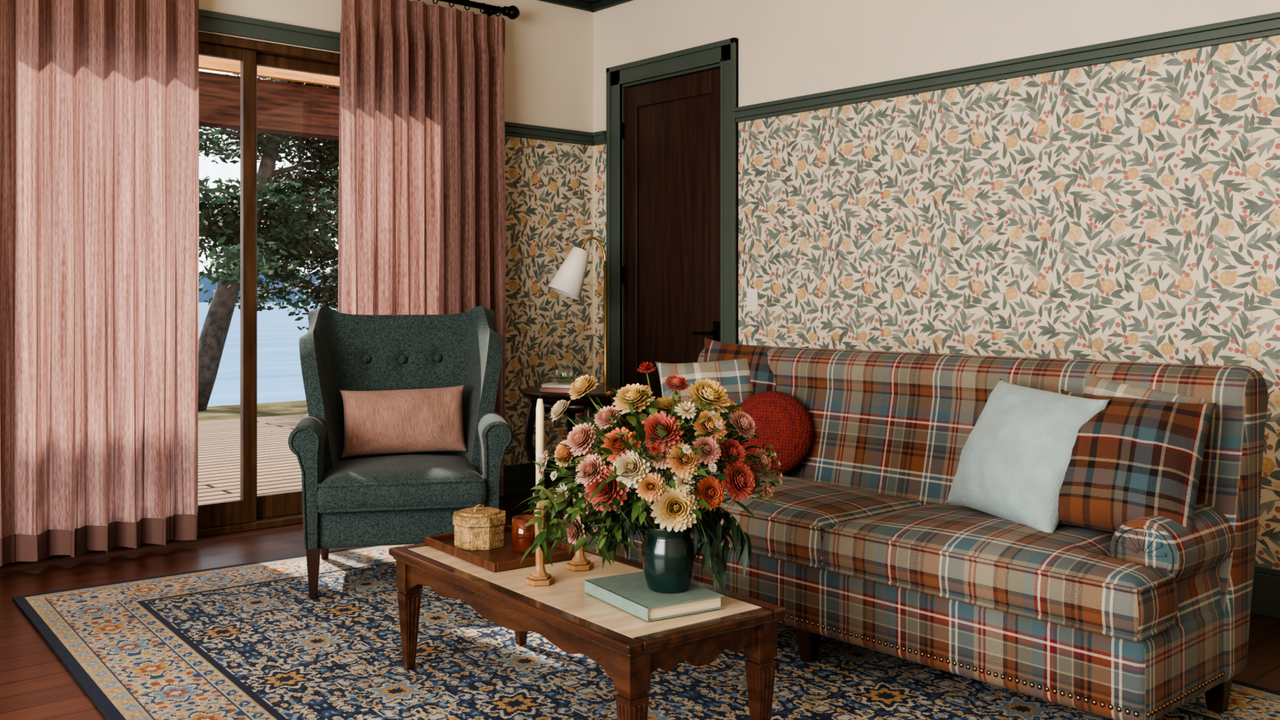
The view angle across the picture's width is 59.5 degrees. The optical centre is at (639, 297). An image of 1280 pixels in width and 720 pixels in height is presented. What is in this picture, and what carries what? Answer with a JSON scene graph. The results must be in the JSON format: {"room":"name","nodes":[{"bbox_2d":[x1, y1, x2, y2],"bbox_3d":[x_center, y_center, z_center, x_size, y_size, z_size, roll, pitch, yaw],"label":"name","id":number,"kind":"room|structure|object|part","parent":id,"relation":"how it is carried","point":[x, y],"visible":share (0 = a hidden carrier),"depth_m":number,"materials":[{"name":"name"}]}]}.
{"room":"living room","nodes":[
{"label":"living room","id":0,"kind":"room"},
{"bbox_2d":[3,0,595,564],"bbox_3d":[-2.823,-0.380,4.880,6.950,3.080,0.192,0,0,-41],"label":"wall","id":1,"kind":"structure","parent":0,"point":[548,49],"depth_m":6.67,"materials":[{"name":"paint"}]},
{"bbox_3d":[-2.030,-0.065,5.607,2.300,2.450,0.150,0,0,-41],"label":"frame","id":2,"kind":"part","parent":1,"relation":"part of","materials":[{"name":"brown wood"}]},
{"bbox_2d":[417,0,519,19],"bbox_3d":[-1.952,-1.645,5.450,3.230,0.090,0.190,0,0,-41],"label":"curtain rod","id":3,"kind":"object","parent":1,"relation":"attached to","point":[512,12],"visible":0.99,"depth_m":6.34,"materials":[{"name":"black metal"}]},
{"bbox_2d":[0,0,199,566],"bbox_3d":[-2.533,-0.234,4.862,1.223,2.731,0.153,0,0,-41],"label":"curtain","id":4,"kind":"object","parent":3,"relation":"hanging from","point":[100,99],"visible":1,"depth_m":4.97,"materials":[{"name":"fabric"}]},
{"bbox_2d":[337,0,506,496],"bbox_3d":[-1.143,-0.234,6.091,1.028,2.731,0.171,0,0,-41],"label":"curtain","id":5,"kind":"object","parent":3,"relation":"hanging from","point":[422,141],"visible":0.64,"depth_m":6.03,"materials":[{"name":"fabric"}]},
{"bbox_2d":[0,489,1279,719],"bbox_3d":[-0.463,1.220,2.090,7.100,0.120,7.500,0,0,-41],"label":"floor","id":6,"kind":"structure","parent":0,"point":[35,684],"depth_m":4.51,"materials":[{"name":"brown wood"}]},
{"bbox_2d":[547,235,606,464],"bbox_3d":[-0.290,0.406,6.283,0.455,1.507,0.250,0,0,-23],"label":"floor lamp","id":7,"kind":"object","parent":6,"relation":"on","point":[568,281],"visible":0.73,"depth_m":6.22,"materials":[{"name":"gold metal"}]},
{"bbox_3d":[-0.408,-0.138,6.266,0.230,0.300,0.193,0,0,-41],"label":"lamp shade","id":8,"kind":"part","parent":7,"relation":"part of","materials":[{"name":"white fabric"}]},
{"bbox_2d":[12,517,1279,719],"bbox_3d":[-0.007,1.153,3.437,2.750,0.011,4.300,0,0,-38],"label":"area rug","id":9,"kind":"object","parent":6,"relation":"on","point":[249,641],"visible":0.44,"depth_m":3.46,"materials":[{"name":"fabric"}]},
{"bbox_2d":[288,306,513,599],"bbox_3d":[-0.990,0.591,4.676,0.857,1.111,0.801,0,0,-12],"label":"wingback armchair","id":10,"kind":"object","parent":9,"relation":"on","point":[395,499],"visible":0.84,"depth_m":4.60,"materials":[{"name":"green fabric"}]},
{"bbox_3d":[-1.336,0.722,4.546,0.123,0.477,0.620,0,0,-12],"label":"arm","id":11,"kind":"part","parent":10,"relation":"part of"},
{"bbox_2d":[316,453,486,510],"bbox_3d":[-0.974,0.737,4.600,0.640,0.155,0.645,0,0,-12],"label":"seat cushion","id":12,"kind":"object","parent":10,"relation":"on","point":[381,482],"depth_m":4.33,"materials":[{"name":"teal fabric"}]},
{"bbox_2d":[339,384,467,458],"bbox_3d":[-1.001,0.522,4.748,0.533,0.295,0.169,0,0,-15],"label":"lumbar pillow","id":13,"kind":"object","parent":10,"relation":"on","point":[377,422],"visible":1,"depth_m":4.69,"materials":[{"name":"pink fabric"}]},
{"bbox_3d":[-0.622,0.722,4.697,0.123,0.477,0.620,0,0,-12],"label":"arm","id":14,"kind":"part","parent":10,"relation":"part of"},
{"bbox_2d":[520,384,626,515],"bbox_3d":[-0.303,0.806,5.643,0.599,0.692,0.599,0,0,-41],"label":"side table","id":15,"kind":"object","parent":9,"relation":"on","point":[584,404],"visible":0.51,"depth_m":5.48,"materials":[{"name":"brown wood"}]},
{"bbox_2d":[539,382,572,393],"bbox_3d":[-0.370,0.440,5.478,0.206,0.039,0.155,0,0,24],"label":"books","id":16,"kind":"object","parent":15,"relation":"on","point":[551,387],"visible":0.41,"depth_m":5.43,"materials":[{"name":"pink paper"}]},
{"bbox_2d":[555,377,573,382],"bbox_3d":[-0.370,0.382,5.478,0.104,0.075,0.104,0,0,-41],"label":"glass votive","id":17,"kind":"object","parent":16,"relation":"on","point":[562,380],"visible":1,"depth_m":5.45,"materials":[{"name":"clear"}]},
{"bbox_2d":[388,536,786,719],"bbox_3d":[-0.206,0.961,3.136,0.500,0.372,1.235,0,0,-38],"label":"coffee table","id":18,"kind":"object","parent":9,"relation":"on","point":[629,648],"visible":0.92,"depth_m":2.79,"materials":[{"name":"brown wood"}]},
{"bbox_2d":[424,524,575,572],"bbox_3d":[-0.422,0.761,3.426,0.306,0.025,0.446,0,0,-36],"label":"wooden tray","id":19,"kind":"object","parent":18,"relation":"on","point":[504,557],"visible":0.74,"depth_m":3.33,"materials":[{"name":"brown wood"}]},
{"bbox_2d":[453,503,505,550],"bbox_3d":[-0.497,0.701,3.466,0.160,0.126,0.160,0,0,39],"label":"box","id":20,"kind":"object","parent":19,"relation":"on","point":[477,527],"visible":0.99,"depth_m":3.40,"materials":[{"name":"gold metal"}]},
{"bbox_2d":[511,514,535,552],"bbox_3d":[-0.347,0.715,3.392,0.084,0.100,0.084,0,0,-41],"label":"candle jar","id":21,"kind":"object","parent":19,"relation":"on","point":[522,535],"visible":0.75,"depth_m":3.36,"materials":[{"name":"orange glass"}]},
{"bbox_2d":[524,394,555,586],"bbox_3d":[-0.272,0.519,3.045,0.073,0.512,0.082,0,0,-41],"label":"candlestick","id":22,"kind":"object","parent":18,"relation":"on","point":[540,576],"visible":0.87,"depth_m":3.03,"materials":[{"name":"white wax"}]},
{"bbox_2d":[535,394,544,493],"bbox_3d":[-0.272,0.398,3.045,0.024,0.269,0.024,0,0,-41],"label":"taper candle","id":23,"kind":"object","parent":22,"relation":"on","point":[540,410],"depth_m":3.04,"materials":[{"name":"beige wax"}]},
{"bbox_2d":[565,453,594,571],"bbox_3d":[-0.173,0.569,3.212,0.073,0.412,0.082,0,0,-41],"label":"candlestick","id":24,"kind":"object","parent":18,"relation":"on","point":[580,562],"visible":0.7,"depth_m":3.20,"materials":[{"name":"brown wood"}]},
{"bbox_2d":[575,453,583,497],"bbox_3d":[-0.173,0.470,3.212,0.024,0.214,0.024,0,0,-41],"label":"taper candle","id":25,"kind":"object","parent":24,"relation":"on","point":[579,481],"depth_m":3.20,"materials":[{"name":"beige wax"}]},
{"bbox_3d":[-0.206,0.792,3.136,0.500,0.035,1.235,0,0,-38],"label":"frame","id":26,"kind":"part","parent":18,"relation":"part of","materials":[{"name":"brown wood"}]},
{"bbox_2d":[584,571,724,622],"bbox_3d":[0.032,0.757,2.866,0.225,0.033,0.315,0,0,-31],"label":"book","id":27,"kind":"object","parent":18,"relation":"on","point":[629,593],"visible":0.83,"depth_m":2.78,"materials":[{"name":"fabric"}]},
{"bbox_2d":[515,361,782,595],"bbox_3d":[0.042,0.455,2.839,0.707,0.585,0.534,0,0,-41],"label":"flower vase","id":28,"kind":"object","parent":27,"relation":"on","point":[668,549],"visible":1,"depth_m":2.77,"materials":[{"name":"green ceramic"}]},
{"bbox_2d":[572,345,1267,719],"bbox_3d":[0.774,0.671,3.753,0.836,0.951,2.190,0,0,-41],"label":"sofa","id":29,"kind":"object","parent":9,"relation":"on","point":[861,544],"visible":0.67,"depth_m":3.14,"materials":[{"name":"multicoloured fabric"}]},
{"bbox_3d":[0.153,0.806,4.532,0.465,0.468,0.183,0,0,-41],"label":"arm","id":30,"kind":"part","parent":29,"relation":"part of"},
{"bbox_2d":[655,358,753,446],"bbox_3d":[0.285,0.440,4.417,0.415,0.434,0.228,0,0,-15],"label":"throw pillow","id":31,"kind":"object","parent":29,"relation":"on","point":[733,375],"visible":0.35,"depth_m":4.40,"materials":[{"name":"multicoloured fabric"}]},
{"bbox_2d":[572,466,923,565],"bbox_3d":[0.363,0.732,4.033,0.590,0.182,1.226,0,0,-41],"label":"seat cushion","id":32,"kind":"object","parent":29,"relation":"on","point":[812,500],"depth_m":3.64,"materials":[{"name":"multicoloured fabric"}]},
{"bbox_2d":[703,337,808,395],"bbox_3d":[0.430,0.385,4.476,0.433,0.448,0.235,0,0,32],"label":"throw pillow","id":33,"kind":"object","parent":29,"relation":"on","point":[762,379],"visible":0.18,"depth_m":4.47,"materials":[{"name":"multicoloured fabric"}]},
{"bbox_2d":[727,391,813,474],"bbox_3d":[0.489,0.510,4.222,0.327,0.311,0.188,0,0,29],"label":"throw pillow","id":34,"kind":"object","parent":29,"relation":"on","point":[782,421],"visible":0.66,"depth_m":4.16,"materials":[{"name":"red fabric"}]},
{"bbox_2d":[822,503,1178,638],"bbox_3d":[1.086,0.732,3.213,0.590,0.183,0.966,0,0,-41],"label":"seat cushion","id":35,"kind":"object","parent":29,"relation":"on","point":[1104,584],"depth_m":2.97,"materials":[{"name":"multicoloured fabric"}]},
{"bbox_3d":[0.728,1.008,3.695,0.600,0.015,2.153,0,0,-41],"label":"nailhead trim","id":36,"kind":"part","parent":29,"relation":"part of","materials":[{"name":"brown metal"}]},
{"bbox_2d":[946,378,1110,533],"bbox_3d":[1.134,0.460,3.304,0.285,0.412,0.425,0,0,-18],"label":"throw pillow","id":37,"kind":"object","parent":29,"relation":"on","point":[1014,462],"visible":0.89,"depth_m":3.20,"materials":[{"name":"white fabric"}]},
{"bbox_2d":[1057,389,1217,532],"bbox_3d":[1.341,0.460,3.107,0.419,0.378,0.272,0,0,42],"label":"throw pillow","id":38,"kind":"object","parent":29,"relation":"on","point":[1135,458],"visible":0.72,"depth_m":3.02,"materials":[{"name":"multicoloured fabric"}]},
{"bbox_2d":[1082,369,1204,403],"bbox_3d":[1.439,0.430,3.300,0.174,0.415,0.417,0,0,-35],"label":"throw pillow","id":39,"kind":"object","parent":29,"relation":"on","point":[1094,385],"visible":0.16,"depth_m":3.31,"materials":[{"name":"fabric"}]},
{"bbox_3d":[1.469,0.806,3.039,0.465,0.468,0.183,0,0,-41],"label":"arm","id":40,"kind":"part","parent":29,"relation":"part of"},
{"bbox_2d":[593,0,1279,569],"bbox_3d":[2.143,-0.380,4.386,0.152,3.080,7.200,0,0,-41],"label":"wall","id":41,"kind":"structure","parent":0,"point":[1127,210],"depth_m":4.92,"materials":[{"name":"paper"}]},
{"bbox_2d":[503,459,570,495],"bbox_3d":[-2.836,1.074,4.782,6.800,0.172,0.022,0,0,-41],"label":"baseboard","id":42,"kind":"structure","parent":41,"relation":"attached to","point":[518,478],"depth_m":6.65,"materials":[{"name":"green paint"}]},
{"bbox_2d":[538,0,632,12],"bbox_3d":[-0.463,-1.857,2.090,6.800,0.125,7.200,0,0,-41],"label":"trim","id":43,"kind":"structure","parent":41,"relation":"attached to","point":[593,6],"depth_m":6.91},
{"bbox_2d":[592,130,606,145],"bbox_3d":[-0.247,-0.994,6.954,0.042,0.078,0.103,0,0,-41],"label":"trim","id":44,"kind":"structure","parent":41,"relation":"attached to","point":[600,137],"depth_m":6.94,"materials":[{"name":"green paint"}]},
{"bbox_2d":[624,67,719,443],"bbox_3d":[0.209,-0.065,6.535,0.063,2.430,0.860,0,0,-41],"label":"door","id":45,"kind":"structure","parent":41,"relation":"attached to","point":[672,126],"depth_m":6.55,"materials":[{"name":"brown wood"}]},
{"bbox_2d":[692,321,719,341],"bbox_3d":[0.370,0.210,6.250,0.072,0.160,0.160,0,0,-41],"label":"door handle","id":46,"kind":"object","parent":45,"relation":"attached to","point":[716,325],"depth_m":6.22,"materials":[{"name":"black metal"}]},
{"bbox_2d":[606,37,737,465],"bbox_3d":[0.209,-0.128,6.534,0.154,2.575,1.090,0,0,-41],"label":"door frame","id":47,"kind":"structure","parent":41,"relation":"attached to","point":[724,53],"depth_m":6.59,"materials":[{"name":"green paint"}]},
{"bbox_2d":[746,288,757,311],"bbox_3d":[0.601,0.010,6.013,0.010,0.120,0.080,0,0,-41],"label":"light switch","id":48,"kind":"object","parent":41,"relation":"attached to","point":[751,294],"visible":1,"depth_m":6.01,"materials":[{"name":"white plastic"}]},
{"bbox_2d":[732,11,1279,122],"bbox_3d":[2.483,-0.994,3.857,0.042,0.078,5.955,0,0,-41],"label":"trim","id":49,"kind":"structure","parent":41,"relation":"attached to","point":[1265,25],"depth_m":4.76,"materials":[{"name":"green paint"}]},
{"bbox_2d":[1250,565,1279,618],"bbox_3d":[2.491,1.074,3.863,0.022,0.172,5.955,0,0,-41],"label":"baseboard","id":50,"kind":"structure","parent":41,"relation":"attached to","point":[1265,597],"depth_m":4.08,"materials":[{"name":"green paint"}]},
{"label":"outside","id":51,"kind":"structure","parent":0,"visible":0},
{"bbox_2d":[198,271,334,302],"bbox_3d":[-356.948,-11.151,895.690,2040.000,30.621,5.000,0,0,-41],"label":"hills","id":52,"kind":"structure","parent":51,"point":[202,297],"depth_m":930.44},
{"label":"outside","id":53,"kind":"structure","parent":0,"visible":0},
{"bbox_2d":[198,302,337,406],"bbox_3d":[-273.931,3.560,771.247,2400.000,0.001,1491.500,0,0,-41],"label":"lake","id":54,"kind":"structure","parent":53,"point":[279,372],"depth_m":66.40,"materials":[{"name":"liquid"}]},
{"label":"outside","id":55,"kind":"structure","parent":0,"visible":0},
{"bbox_2d":[198,71,339,140],"bbox_3d":[-3.474,-1.510,8.380,15.000,0.380,0.220,0,0,-41],"label":"beam","id":56,"kind":"structure","parent":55,"point":[287,108],"depth_m":8.79,"materials":[{"name":"brown wood"}]},
{"bbox_2d":[198,54,339,87],"bbox_3d":[-3.372,-1.827,8.264,15.000,0.225,0.070,0,0,-41],"label":"fascia","id":57,"kind":"object","parent":56,"relation":"attached to","point":[208,63],"depth_m":8.68,"materials":[{"name":"brown wood"}]},
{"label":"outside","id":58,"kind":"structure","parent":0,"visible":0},
{"bbox_2d":[198,400,307,421],"bbox_3d":[-5.252,2.710,12.665,80.000,2.900,3.800,0,0,-41],"label":"ground","id":59,"kind":"structure","parent":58,"point":[294,407],"depth_m":12.84,"materials":[{"name":"green plant"}]},
{"bbox_2d":[198,72,339,411],"bbox_3d":[-4.460,-0.885,13.886,3.359,4.509,4.089,0,0,-41],"label":"tree","id":60,"kind":"object","parent":59,"relation":"on","point":[219,222],"visible":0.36,"depth_m":13.30,"materials":[{"name":"green plant"}]},
{"bbox_2d":[198,80,339,330],"bbox_3d":[-3.591,-1.239,14.954,3.326,5.155,3.656,0,0,24],"label":"tree","id":61,"kind":"object","parent":59,"relation":"on","point":[329,292],"visible":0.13,"depth_m":14.33,"materials":[{"name":"green plant"}]},
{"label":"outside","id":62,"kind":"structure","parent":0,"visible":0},
{"bbox_2d":[197,413,306,504],"bbox_3d":[-3.322,1.260,8.207,15.000,0.100,5.440,0,0,-41],"label":"deck","id":63,"kind":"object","parent":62,"point":[278,468],"visible":0.02,"depth_m":8.36,"materials":[{"name":"beige wood"}]}
]}

